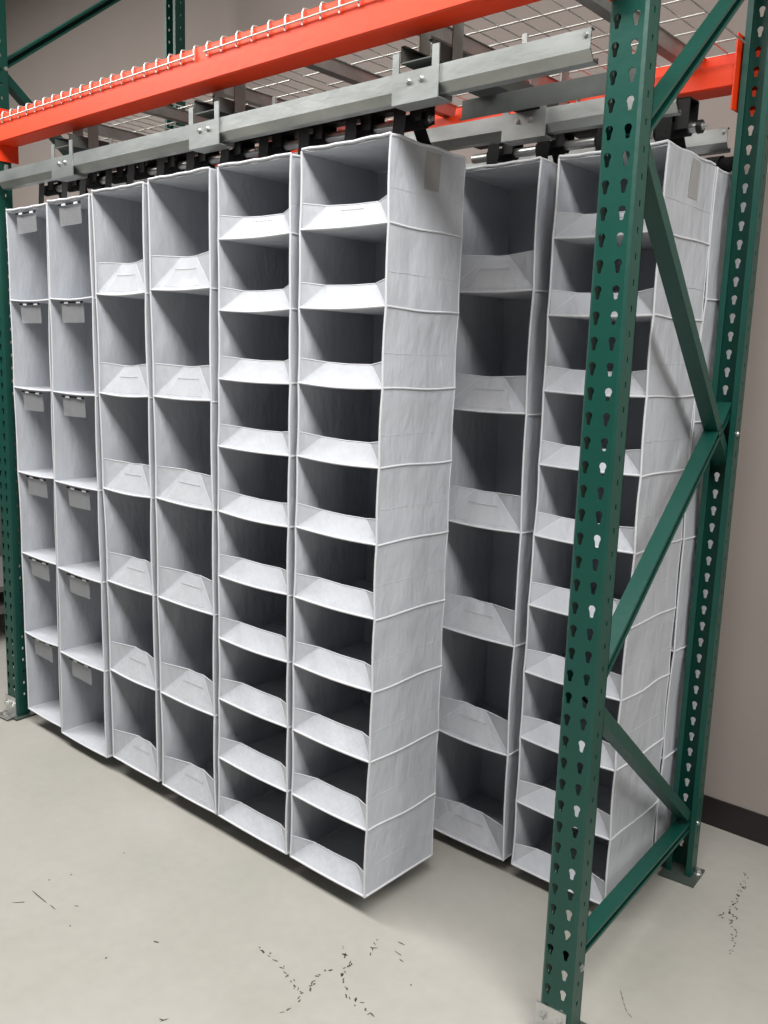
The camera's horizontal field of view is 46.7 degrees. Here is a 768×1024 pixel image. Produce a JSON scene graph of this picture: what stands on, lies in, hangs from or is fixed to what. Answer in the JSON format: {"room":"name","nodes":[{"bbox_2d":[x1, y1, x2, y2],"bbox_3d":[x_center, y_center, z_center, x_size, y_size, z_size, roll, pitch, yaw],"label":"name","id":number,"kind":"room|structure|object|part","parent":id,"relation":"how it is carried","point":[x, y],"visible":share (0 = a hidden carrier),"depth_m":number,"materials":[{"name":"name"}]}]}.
{"room":"warehouse","nodes":[
{"label":"warehouse","id":0,"kind":"room"},
{"bbox_2d":[0,612,767,1023],"bbox_3d":[-2.657,1.260,1.655,14.000,0.100,7.360,10,13,40],"label":"floor","id":1,"kind":"structure","parent":0,"point":[124,899],"depth_m":2.48,"materials":[{"name":"concrete"}]},
{"bbox_2d":[0,392,19,556],"bbox_3d":[-2.760,-0.202,6.041,1.840,1.280,0.435,10,13,40],"label":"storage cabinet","id":2,"kind":"object","parent":1,"relation":"on","point":[12,392],"visible":0.02,"depth_m":5.45,"materials":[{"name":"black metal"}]},
{"bbox_3d":[-2.546,-0.130,5.607,0.880,1.160,0.018,10,13,40],"label":"door","id":3,"kind":"part","parent":2,"relation":"part of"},
{"bbox_2d":[0,556,21,613],"bbox_3d":[-2.325,0.481,5.056,0.850,0.300,0.560,10,13,40],"label":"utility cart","id":4,"kind":"object","parent":1,"relation":"on","point":[2,611],"visible":0.02,"depth_m":4.87,"materials":[{"name":"grey"}]},
{"bbox_2d":[0,0,185,720],"bbox_3d":[-1.256,-0.833,3.880,0.115,3.358,1.006,9,12,36],"label":"frame","id":5,"kind":"object","parent":1,"relation":"on","point":[16,702],"visible":0.29,"depth_m":3.65,"materials":[{"name":"green paint"}]},
{"bbox_3d":[-1.513,-0.787,3.547,0.077,3.352,0.062,9,12,36],"label":"post","id":6,"kind":"part","parent":5,"relation":"part of","materials":[{"name":"green metal"}]},
{"bbox_3d":[-1.558,0.866,3.836,0.108,0.008,0.120,9,12,36],"label":"foot plate","id":7,"kind":"part","parent":5,"relation":"part of","materials":[{"name":"metal"}]},
{"bbox_3d":[-0.989,-0.891,4.250,0.077,3.352,0.062,9,12,36],"label":"post","id":8,"kind":"part","parent":5,"relation":"part of","materials":[{"name":"metal"}]},
{"bbox_2d":[215,32,760,166],"bbox_3d":[0.017,-1.367,3.267,2.685,0.192,0.107,10,13,41],"label":"beam","id":9,"kind":"structure","parent":5,"relation":"attached to","point":[718,76],"depth_m":2.45,"materials":[{"name":"orange metal"}]},
{"bbox_2d":[55,125,257,165],"bbox_3d":[-0.711,-1.391,3.501,0.101,0.144,1.200,10,13,40],"label":"channel","id":10,"kind":"object","parent":9,"relation":"attached to","point":[80,143],"visible":0.18,"depth_m":3.09,"materials":[{"name":"grey metal"}]},
{"bbox_2d":[194,83,406,141],"bbox_3d":[-0.120,-1.284,2.996,0.101,0.144,1.200,10,13,40],"label":"channel","id":11,"kind":"object","parent":9,"relation":"attached to","point":[227,107],"visible":0.17,"depth_m":2.59,"materials":[{"name":"grey metal"}]},
{"bbox_2d":[44,106,434,195],"bbox_3d":[-0.597,-1.149,2.862,1.918,0.090,0.058,10,13,40],"label":"brackets","id":12,"kind":"object","parent":11,"relation":"hanging from","point":[417,119],"visible":0.57,"depth_m":2.62,"materials":[{"name":"metal"}]},
{"bbox_2d":[6,181,87,726],"bbox_3d":[-1.259,-0.242,3.574,0.310,2.170,0.311,10,13,40],"label":"shelf","id":13,"kind":"object","parent":12,"relation":"hanging from","point":[27,233],"visible":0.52,"depth_m":3.58,"materials":[{"name":"white fabric"}]},
{"bbox_3d":[-1.231,-1.140,3.418,0.299,0.007,0.297,10,13,40],"label":"panel","id":14,"kind":"part","parent":13,"relation":"part of","materials":[{"name":"white fabric"}]},
{"bbox_3d":[-1.362,-0.179,3.675,0.042,1.995,0.304,10,13,40],"label":"panel","id":15,"kind":"part","parent":13,"relation":"part of","materials":[{"name":"white fabric"}]},
{"bbox_3d":[-1.250,-0.486,3.528,0.286,0.011,0.297,10,13,40],"label":"shelf","id":16,"kind":"part","parent":13,"relation":"part of","materials":[{"name":"white fabric"}]},
{"bbox_3d":[-1.259,-0.158,3.583,0.280,0.013,0.297,10,13,40],"label":"shelf","id":17,"kind":"part","parent":13,"relation":"part of","materials":[{"name":"white fabric"}]},
{"bbox_3d":[-1.268,0.168,3.638,0.273,0.009,0.297,10,13,40],"label":"shelf","id":18,"kind":"part","parent":13,"relation":"part of","materials":[{"name":"white fabric"}]},
{"bbox_3d":[-1.278,0.499,3.694,0.267,0.015,0.297,10,13,40],"label":"shelf","id":19,"kind":"part","parent":13,"relation":"part of","materials":[{"name":"white fabric"}]},
{"bbox_3d":[-1.287,0.824,3.748,0.260,0.009,0.297,10,13,40],"label":"panel","id":20,"kind":"part","parent":13,"relation":"part of","materials":[{"name":"white fabric"}]},
{"bbox_3d":[-1.152,-0.141,3.495,0.018,1.995,0.304,10,13,40],"label":"panel","id":21,"kind":"part","parent":13,"relation":"part of","materials":[{"name":"white fabric"}]},
{"bbox_2d":[46,168,127,757],"bbox_3d":[-1.024,-0.189,3.369,0.333,2.188,0.311,10,13,40],"label":"shelf","id":22,"kind":"object","parent":12,"relation":"hanging from","point":[86,713],"visible":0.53,"depth_m":3.39,"materials":[{"name":"white fabric"}]},
{"bbox_3d":[-1.005,-1.103,3.219,0.276,0.008,0.297,10,13,40],"label":"panel","id":23,"kind":"part","parent":22,"relation":"part of","materials":[{"name":"white fabric"}]},
{"bbox_3d":[-1.143,-0.132,3.483,0.020,2.019,0.304,10,13,40],"label":"panel","id":24,"kind":"part","parent":22,"relation":"part of","materials":[{"name":"white fabric"}]},
{"bbox_3d":[-1.024,-0.442,3.330,0.291,0.010,0.297,10,13,40],"label":"shelf","id":25,"kind":"part","parent":22,"relation":"part of","materials":[{"name":"white fabric"}]},
{"bbox_3d":[-1.033,-0.111,3.385,0.299,0.008,0.297,10,13,40],"label":"shelf","id":26,"kind":"part","parent":22,"relation":"part of","materials":[{"name":"white fabric"}]},
{"bbox_3d":[-1.042,0.221,3.441,0.306,0.011,0.297,10,13,40],"label":"shelf","id":27,"kind":"part","parent":22,"relation":"part of","materials":[{"name":"white fabric"}]},
{"bbox_3d":[-1.014,-0.772,3.275,0.284,0.014,0.297,10,13,40],"label":"shelf","id":28,"kind":"part","parent":22,"relation":"part of","materials":[{"name":"white fabric"}]},
{"bbox_3d":[-1.051,0.554,3.497,0.314,0.012,0.297,10,13,40],"label":"shelf","id":29,"kind":"part","parent":22,"relation":"part of","materials":[{"name":"white fabric"}]},
{"bbox_3d":[-1.060,0.884,3.552,0.321,0.010,0.297,10,13,40],"label":"panel","id":30,"kind":"part","parent":22,"relation":"part of","materials":[{"name":"white fabric"}]},
{"bbox_3d":[-0.920,-0.092,3.293,0.047,2.019,0.304,10,13,40],"label":"panel","id":31,"kind":"part","parent":22,"relation":"part of","materials":[{"name":"white fabric"}]},
{"bbox_2d":[91,157,184,781],"bbox_3d":[-0.788,-0.157,3.172,0.354,2.169,0.311,10,13,40],"label":"shelf","id":32,"kind":"object","parent":12,"relation":"hanging from","point":[120,216],"visible":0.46,"depth_m":3.15,"materials":[{"name":"white fabric"}]},
{"bbox_3d":[-0.777,-1.072,3.028,0.298,0.007,0.297,10,13,40],"label":"panel","id":33,"kind":"part","parent":32,"relation":"part of","materials":[{"name":"white fabric"}]},
{"bbox_3d":[-0.895,-0.101,3.275,0.072,2.011,0.304,10,13,40],"label":"panel","id":34,"kind":"part","parent":32,"relation":"part of","materials":[{"name":"white fabric"}]},
{"bbox_3d":[-0.781,-0.740,3.079,0.295,0.014,0.297,10,13,40],"label":"shelf","id":35,"kind":"part","parent":32,"relation":"part of","materials":[{"name":"white fabric"}]},
{"bbox_3d":[-0.679,-0.062,3.091,0.056,2.011,0.304,10,13,40],"label":"panel","id":36,"kind":"part","parent":32,"relation":"part of","materials":[{"name":"white fabric"}]},
{"bbox_2d":[147,146,250,813],"bbox_3d":[-0.544,-0.111,2.963,0.348,2.171,0.311,10,13,40],"label":"shelf","id":37,"kind":"object","parent":12,"relation":"hanging from","point":[182,209],"visible":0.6,"depth_m":2.95,"materials":[{"name":"white fabric"}]},
{"bbox_3d":[-0.527,-1.035,2.813,0.305,0.008,0.297,10,13,40],"label":"panel","id":38,"kind":"part","parent":37,"relation":"part of","materials":[{"name":"white fabric"}]},
{"bbox_3d":[-0.655,-0.061,3.069,0.057,2.019,0.304,10,13,40],"label":"panel","id":39,"kind":"part","parent":37,"relation":"part of","materials":[{"name":"white fabric"}]},
{"bbox_3d":[-0.533,-0.704,2.866,0.303,0.012,0.297,10,13,40],"label":"shelf","id":40,"kind":"part","parent":37,"relation":"part of","materials":[{"name":"white fabric"}]},
{"bbox_3d":[-0.565,0.956,3.131,0.292,0.010,0.297,10,13,40],"label":"panel","id":41,"kind":"part","parent":37,"relation":"part of","materials":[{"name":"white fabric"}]},
{"bbox_3d":[-0.431,-0.021,2.878,0.041,2.019,0.304,10,13,40],"label":"panel","id":42,"kind":"part","parent":37,"relation":"part of","materials":[{"name":"white fabric"}]},
{"bbox_3d":[-0.602,-1.125,2.870,1.880,0.027,0.027,10,13,40],"label":"rod","id":43,"kind":"part","parent":12,"relation":"part of","materials":[{"name":"metal"}]},
{"bbox_2d":[217,126,326,854],"bbox_3d":[-0.285,-0.065,2.742,0.342,2.171,0.311,10,13,40],"label":"shelf","id":44,"kind":"object","parent":12,"relation":"hanging from","point":[259,202],"visible":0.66,"depth_m":2.74,"materials":[{"name":"white fabric"}]},
{"bbox_3d":[-0.320,1.001,2.922,0.323,0.008,0.297,10,13,40],"label":"panel","id":45,"kind":"part","parent":44,"relation":"part of","materials":[{"name":"white fabric"}]},
{"bbox_3d":[-0.408,-0.017,2.858,0.019,2.021,0.304,10,13,40],"label":"panel","id":46,"kind":"part","parent":44,"relation":"part of","materials":[{"name":"white fabric"}]},
{"bbox_3d":[-0.265,-0.988,2.589,0.306,0.008,0.297,10,13,40],"label":"panel","id":47,"kind":"part","parent":44,"relation":"part of","materials":[{"name":"white fabric"}]},
{"bbox_3d":[-0.270,-0.790,2.622,0.308,0.011,0.297,10,13,40],"label":"shelf","id":48,"kind":"part","parent":44,"relation":"part of","materials":[{"name":"white fabric"}]},
{"bbox_3d":[-0.314,0.803,2.889,0.321,0.012,0.297,10,13,40],"label":"shelf","id":49,"kind":"part","parent":44,"relation":"part of","materials":[{"name":"white fabric"}]},
{"bbox_3d":[-0.276,-0.589,2.656,0.310,0.014,0.297,10,13,40],"label":"shelf","id":50,"kind":"part","parent":44,"relation":"part of","materials":[{"name":"white fabric"}]},
{"bbox_3d":[-0.309,0.604,2.856,0.320,0.010,0.297,10,13,40],"label":"shelf","id":51,"kind":"part","parent":44,"relation":"part of","materials":[{"name":"white fabric"}]},
{"bbox_3d":[-0.303,0.406,2.823,0.318,0.014,0.297,10,13,40],"label":"shelf","id":52,"kind":"part","parent":44,"relation":"part of","materials":[{"name":"white fabric"}]},
{"bbox_3d":[-0.298,0.206,2.789,0.316,0.013,0.297,10,13,40],"label":"shelf","id":53,"kind":"part","parent":44,"relation":"part of","materials":[{"name":"white fabric"}]},
{"bbox_3d":[-0.173,0.026,2.657,0.032,2.021,0.304,10,13,40],"label":"panel","id":54,"kind":"part","parent":44,"relation":"part of","materials":[{"name":"white fabric"}]},
{"bbox_2d":[289,108,466,897],"bbox_3d":[-0.031,-0.018,2.525,0.327,2.171,0.311,10,13,40],"label":"shelf","id":55,"kind":"object","parent":12,"relation":"hanging from","point":[381,219],"visible":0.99,"depth_m":2.48,"materials":[{"name":"white fabric"}]},
{"bbox_3d":[-0.148,0.029,2.635,0.014,2.025,0.304,10,13,40],"label":"panel","id":56,"kind":"part","parent":55,"relation":"part of","materials":[{"name":"white fabric"}]},
{"bbox_3d":[-0.070,1.046,2.709,0.302,0.009,0.297,10,13,40],"label":"panel","id":57,"kind":"part","parent":55,"relation":"part of","materials":[{"name":"white fabric"}]},
{"bbox_3d":[-0.063,0.848,2.675,0.303,0.010,0.297,10,13,40],"label":"shelf","id":58,"kind":"part","parent":55,"relation":"part of","materials":[{"name":"white fabric"}]},
{"bbox_3d":[-0.008,-0.748,2.397,0.308,0.010,0.297,10,13,40],"label":"shelf","id":59,"kind":"part","parent":55,"relation":"part of","materials":[{"name":"white fabric"}]},
{"bbox_3d":[-0.056,0.649,2.640,0.304,0.010,0.297,10,13,40],"label":"shelf","id":60,"kind":"part","parent":55,"relation":"part of","materials":[{"name":"white fabric"}]},
{"bbox_3d":[-0.049,0.450,2.605,0.304,0.012,0.297,10,13,40],"label":"shelf","id":61,"kind":"part","parent":55,"relation":"part of","materials":[{"name":"white fabric"}]},
{"bbox_3d":[-0.015,-0.547,2.432,0.308,0.012,0.297,10,13,40],"label":"shelf","id":62,"kind":"part","parent":55,"relation":"part of","materials":[{"name":"white fabric"}]},
{"bbox_3d":[-0.042,0.250,2.571,0.305,0.011,0.297,10,13,40],"label":"shelf","id":63,"kind":"part","parent":55,"relation":"part of","materials":[{"name":"white fabric"}]},
{"bbox_3d":[-0.035,0.051,2.536,0.306,0.012,0.297,10,13,40],"label":"shelf","id":64,"kind":"part","parent":55,"relation":"part of","materials":[{"name":"white fabric"}]},
{"bbox_3d":[-0.001,-0.944,2.363,0.309,0.009,0.297,10,13,40],"label":"panel","id":65,"kind":"part","parent":55,"relation":"part of","materials":[{"name":"white fabric"}]},
{"bbox_3d":[0.063,0.034,2.646,0.309,2.025,0.008,10,13,40],"label":"panel","id":66,"kind":"part","parent":55,"relation":"part of","materials":[{"name":"white fabric"}]},
{"bbox_3d":[0.082,0.070,2.440,0.016,2.025,0.304,10,13,40],"label":"panel","id":67,"kind":"part","parent":55,"relation":"part of","materials":[{"name":"white fabric"}]},
{"bbox_2d":[112,96,681,189],"bbox_3d":[-0.231,-1.184,2.956,2.512,0.115,0.062,10,13,40],"label":"rail","id":68,"kind":"object","parent":11,"relation":"hanging from","point":[543,124],"visible":0.25,"depth_m":2.41,"materials":[{"name":"metal"}]},
{"bbox_2d":[466,127,730,169],"bbox_3d":[0.038,-1.250,3.347,2.517,0.115,0.062,10,13,40],"label":"rail","id":69,"kind":"object","parent":11,"relation":"hanging from","point":[713,141],"visible":0.18,"depth_m":2.57,"materials":[{"name":"metal"}]},
{"bbox_2d":[717,156,732,171],"bbox_3d":[0.876,-1.009,2.624,0.334,0.041,0.041,10,13,40],"label":"rod","id":70,"kind":"object","parent":69,"relation":"hanging from","point":[724,163],"visible":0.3,"depth_m":2.52,"materials":[{"name":"metal"}]},
{"bbox_2d":[653,156,747,844],"bbox_3d":[0.855,0.011,2.787,0.318,2.116,0.306,10,13,40],"label":"shelf","id":71,"kind":"object","parent":70,"relation":"hanging from","point":[720,205],"visible":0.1,"depth_m":2.63,"materials":[{"name":"white fabric"}]},
{"bbox_3d":[0.950,0.028,2.899,0.301,2.044,0.008,10,13,40],"label":"panel","id":72,"kind":"part","parent":71,"relation":"part of","materials":[{"name":"white fabric"}]},
{"bbox_2d":[203,0,745,117],"bbox_3d":[0.245,-1.266,2.448,1.196,0.045,0.962,10,13,40],"label":"deck","id":73,"kind":"object","parent":9,"relation":"on","point":[669,47],"visible":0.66,"depth_m":2.36,"materials":[{"name":"silver metal"}]},
{"bbox_2d":[401,22,596,138],"bbox_3d":[0.471,-1.177,2.491,0.101,0.144,1.200,10,13,40],"label":"channel","id":74,"kind":"object","parent":9,"relation":"attached to","point":[413,59],"visible":0.21,"depth_m":2.11,"materials":[{"name":"grey metal"}]},
{"bbox_2d":[0,27,597,189],"bbox_3d":[-0.512,-1.116,2.590,2.489,0.115,0.062,10,13,40],"label":"rail","id":75,"kind":"object","parent":74,"relation":"attached to","point":[436,84],"visible":1,"depth_m":2.23,"materials":[{"name":"metal"}]},
{"bbox_2d":[459,67,635,120],"bbox_3d":[0.396,-1.005,2.144,0.520,0.052,0.014,10,13,40],"label":"rail","id":76,"kind":"object","parent":74,"relation":"attached to","point":[594,85],"visible":0.65,"depth_m":2.17,"materials":[{"name":"grey metal"}]},
{"bbox_2d":[471,96,707,163],"bbox_3d":[0.548,-1.054,2.487,0.724,0.090,0.058,10,13,40],"label":"rod","id":77,"kind":"object","parent":74,"relation":"attached to","point":[685,124],"visible":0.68,"depth_m":2.48,"materials":[{"name":"metal"}]},
{"bbox_2d":[433,141,564,860],"bbox_3d":[0.385,-0.042,2.774,0.321,2.198,0.311,10,13,40],"label":"shelf","id":78,"kind":"object","parent":77,"relation":"hanging from","point":[509,207],"visible":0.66,"depth_m":2.78,"materials":[{"name":"white fabric"}]},
{"bbox_3d":[0.271,0.005,2.882,0.022,2.056,0.304,10,13,40],"label":"panel","id":79,"kind":"part","parent":78,"relation":"part of","materials":[{"name":"white fabric"}]},
{"bbox_3d":[0.352,1.038,2.955,0.298,0.007,0.297,10,13,40],"label":"panel","id":80,"kind":"part","parent":78,"relation":"part of","materials":[{"name":"white fabric"}]},
{"bbox_3d":[0.361,0.704,2.899,0.297,0.016,0.297,10,13,40],"label":"shelf","id":81,"kind":"part","parent":78,"relation":"part of","materials":[{"name":"white fabric"}]},
{"bbox_3d":[0.400,-0.649,2.671,0.297,0.011,0.297,10,13,40],"label":"shelf","id":82,"kind":"part","parent":78,"relation":"part of","materials":[{"name":"white fabric"}]},
{"bbox_3d":[0.409,-0.985,2.614,0.297,0.008,0.297,10,13,40],"label":"panel","id":83,"kind":"part","parent":78,"relation":"part of","materials":[{"name":"white fabric"}]},
{"bbox_3d":[0.479,0.009,2.895,0.311,2.056,0.008,10,13,40],"label":"panel","id":84,"kind":"part","parent":78,"relation":"part of","materials":[{"name":"white fabric"}]},
{"bbox_3d":[0.493,0.045,2.693,0.027,2.056,0.304,10,13,40],"label":"panel","id":85,"kind":"part","parent":78,"relation":"part of","materials":[{"name":"white fabric"}]},
{"bbox_3d":[0.538,-1.031,2.499,0.700,0.027,0.027,10,13,40],"label":"rod","id":86,"kind":"part","parent":77,"relation":"part of","materials":[{"name":"metal"}]},
{"bbox_2d":[511,116,716,903],"bbox_3d":[0.646,0.005,2.551,0.326,2.198,0.311,10,13,40],"label":"shelf","id":87,"kind":"object","parent":77,"relation":"hanging from","point":[662,400],"visible":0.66,"depth_m":2.52,"materials":[{"name":"white fabric"}]},
{"bbox_3d":[0.530,0.052,2.661,0.017,2.050,0.304,10,13,40],"label":"panel","id":88,"kind":"part","parent":87,"relation":"part of","materials":[{"name":"white fabric"}]},
{"bbox_3d":[0.606,1.082,2.737,0.310,0.010,0.297,10,13,40],"label":"panel","id":89,"kind":"part","parent":87,"relation":"part of","materials":[{"name":"white fabric"}]},
{"bbox_3d":[0.614,0.882,2.702,0.309,0.014,0.297,10,13,40],"label":"shelf","id":90,"kind":"part","parent":87,"relation":"part of","materials":[{"name":"white fabric"}]},
{"bbox_3d":[0.621,0.681,2.667,0.308,0.015,0.297,10,13,40],"label":"shelf","id":91,"kind":"part","parent":87,"relation":"part of","materials":[{"name":"white fabric"}]},
{"bbox_3d":[0.628,0.477,2.631,0.307,0.011,0.297,10,13,40],"label":"shelf","id":92,"kind":"part","parent":87,"relation":"part of","materials":[{"name":"white fabric"}]},
{"bbox_3d":[0.671,-0.733,2.420,0.302,0.012,0.297,10,13,40],"label":"shelf","id":93,"kind":"part","parent":87,"relation":"part of","materials":[{"name":"white fabric"}]},
{"bbox_3d":[0.635,0.276,2.596,0.306,0.011,0.297,10,13,40],"label":"shelf","id":94,"kind":"part","parent":87,"relation":"part of","materials":[{"name":"white fabric"}]},
{"bbox_3d":[0.679,-0.932,2.385,0.302,0.009,0.297,10,13,40],"label":"panel","id":95,"kind":"part","parent":87,"relation":"part of","materials":[{"name":"white fabric"}]},
{"bbox_3d":[0.664,-0.532,2.455,0.303,0.011,0.297,10,13,40],"label":"shelf","id":96,"kind":"part","parent":87,"relation":"part of","materials":[{"name":"white fabric"}]},
{"bbox_3d":[0.739,0.057,2.673,0.312,2.050,0.008,10,13,40],"label":"panel","id":97,"kind":"part","parent":87,"relation":"part of","materials":[{"name":"white fabric"}]},
{"bbox_3d":[0.759,0.093,2.465,0.017,2.050,0.304,10,13,40],"label":"panel","id":98,"kind":"part","parent":87,"relation":"part of","materials":[{"name":"white fabric"}]},
{"bbox_2d":[535,0,767,1023],"bbox_3d":[0.724,-0.467,2.149,0.115,3.358,1.006,9,12,36],"label":"frame","id":99,"kind":"object","parent":1,"relation":"on","point":[717,448],"visible":1,"depth_m":2.02,"materials":[{"name":"green paint"}]},
{"bbox_2d":[0,0,611,163],"bbox_3d":[-0.502,-1.262,2.561,2.686,0.192,0.107,11,13,41],"label":"beam","id":100,"kind":"structure","parent":99,"relation":"attached to","point":[375,23],"depth_m":2.41,"materials":[{"name":"orange metal"}]},
{"bbox_2d":[0,45,393,155],"bbox_3d":[-0.710,-1.442,3.280,1.265,0.045,0.937,10,13,40],"label":"deck","id":101,"kind":"object","parent":100,"relation":"on","point":[254,97],"visible":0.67,"depth_m":3.11,"materials":[{"name":"silver metal"}]},
{"bbox_3d":[0.467,-0.421,1.816,0.077,3.352,0.062,9,12,36],"label":"post","id":102,"kind":"part","parent":99,"relation":"part of","materials":[{"name":"green metal"}]},
{"bbox_3d":[0.933,1.130,2.791,0.108,0.008,0.112,9,12,36],"label":"foot plate","id":103,"kind":"part","parent":99,"relation":"part of","materials":[{"name":"metal"}]},
{"bbox_3d":[0.992,-0.525,2.519,0.077,3.352,0.062,9,12,36],"label":"post","id":104,"kind":"part","parent":99,"relation":"part of","materials":[{"name":"green metal"}]},
{"bbox_2d":[0,0,767,815],"bbox_3d":[-0.191,-1.458,3.965,14.000,4.632,0.090,10,13,40],"label":"wall","id":105,"kind":"structure","parent":0,"point":[127,34],"depth_m":3.08,"materials":[{"name":"grey paint"}]},
{"bbox_2d":[701,795,767,845],"bbox_3d":[-0.298,0.779,4.314,14.000,0.100,0.008,10,13,40],"label":"baseboard","id":106,"kind":"structure","parent":105,"relation":"attached to","point":[742,822],"depth_m":3.03,"materials":[{"name":"plastic"}]}
]}

